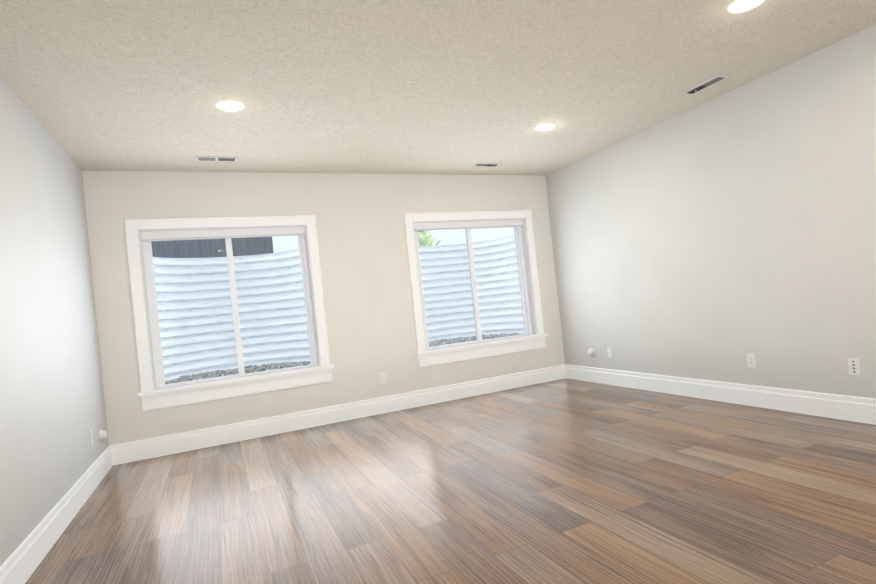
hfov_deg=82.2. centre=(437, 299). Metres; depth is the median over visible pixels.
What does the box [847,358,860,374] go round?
data plate
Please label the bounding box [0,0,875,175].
ceiling
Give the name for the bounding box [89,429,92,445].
plate
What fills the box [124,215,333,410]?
window
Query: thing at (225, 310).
window well
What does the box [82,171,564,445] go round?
wall
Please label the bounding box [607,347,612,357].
plate
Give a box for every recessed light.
[215,100,244,111]
[535,123,556,130]
[727,0,764,12]
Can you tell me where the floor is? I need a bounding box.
[25,378,875,583]
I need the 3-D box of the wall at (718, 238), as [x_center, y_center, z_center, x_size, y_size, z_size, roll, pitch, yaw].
[3.432,-0.518,2.222,0.150,2.600,9.230,-6,0,-24]
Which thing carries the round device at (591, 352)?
attached to the wall at (718, 238)
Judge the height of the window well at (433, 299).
1.620 m
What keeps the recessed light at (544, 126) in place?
in the ceiling
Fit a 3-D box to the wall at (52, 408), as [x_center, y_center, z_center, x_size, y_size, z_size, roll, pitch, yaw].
[-1.206,-0.052,0.153,0.150,2.600,9.230,-6,0,-24]
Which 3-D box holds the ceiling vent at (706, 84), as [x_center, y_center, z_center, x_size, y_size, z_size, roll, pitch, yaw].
[2.084,-1.667,3.914,0.120,0.014,0.330,-6,0,-24]
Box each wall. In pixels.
[0,77,108,566]
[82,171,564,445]
[545,25,875,398]
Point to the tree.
(427, 239)
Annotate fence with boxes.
[151,237,272,257]
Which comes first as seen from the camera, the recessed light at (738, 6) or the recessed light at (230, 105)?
the recessed light at (738, 6)
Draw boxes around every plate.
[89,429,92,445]
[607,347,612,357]
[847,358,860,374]
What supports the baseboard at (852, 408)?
attached to the wall at (718, 238)
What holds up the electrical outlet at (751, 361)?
attached to the wall at (718, 238)
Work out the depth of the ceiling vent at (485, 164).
5.59 m
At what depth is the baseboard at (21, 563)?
2.80 m
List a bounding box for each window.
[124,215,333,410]
[404,210,547,366]
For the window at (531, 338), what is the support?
in the wall at (366, 282)
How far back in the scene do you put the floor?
2.80 m
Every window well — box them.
[153,249,310,383]
[419,235,524,346]
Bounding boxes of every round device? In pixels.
[99,430,106,442]
[587,348,594,356]
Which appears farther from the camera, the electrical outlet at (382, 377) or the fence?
the fence
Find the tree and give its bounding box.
[417,231,439,245]
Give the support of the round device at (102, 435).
attached to the wall at (52, 408)
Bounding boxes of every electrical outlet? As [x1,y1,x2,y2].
[378,372,385,383]
[746,353,755,367]
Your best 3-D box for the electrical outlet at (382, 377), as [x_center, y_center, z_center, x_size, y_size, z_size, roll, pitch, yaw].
[-0.604,0.849,5.416,0.070,0.115,0.008,-6,0,-24]
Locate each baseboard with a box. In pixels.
[0,446,112,583]
[110,364,565,464]
[565,364,875,424]
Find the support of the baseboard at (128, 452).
attached to the wall at (366, 282)
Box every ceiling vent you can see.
[195,156,237,161]
[472,163,500,166]
[682,74,729,94]
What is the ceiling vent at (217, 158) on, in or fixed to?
in the ceiling
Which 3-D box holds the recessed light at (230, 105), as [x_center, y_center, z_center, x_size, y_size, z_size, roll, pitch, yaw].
[-1.409,-1.312,3.407,0.192,0.007,0.192,-6,0,-24]

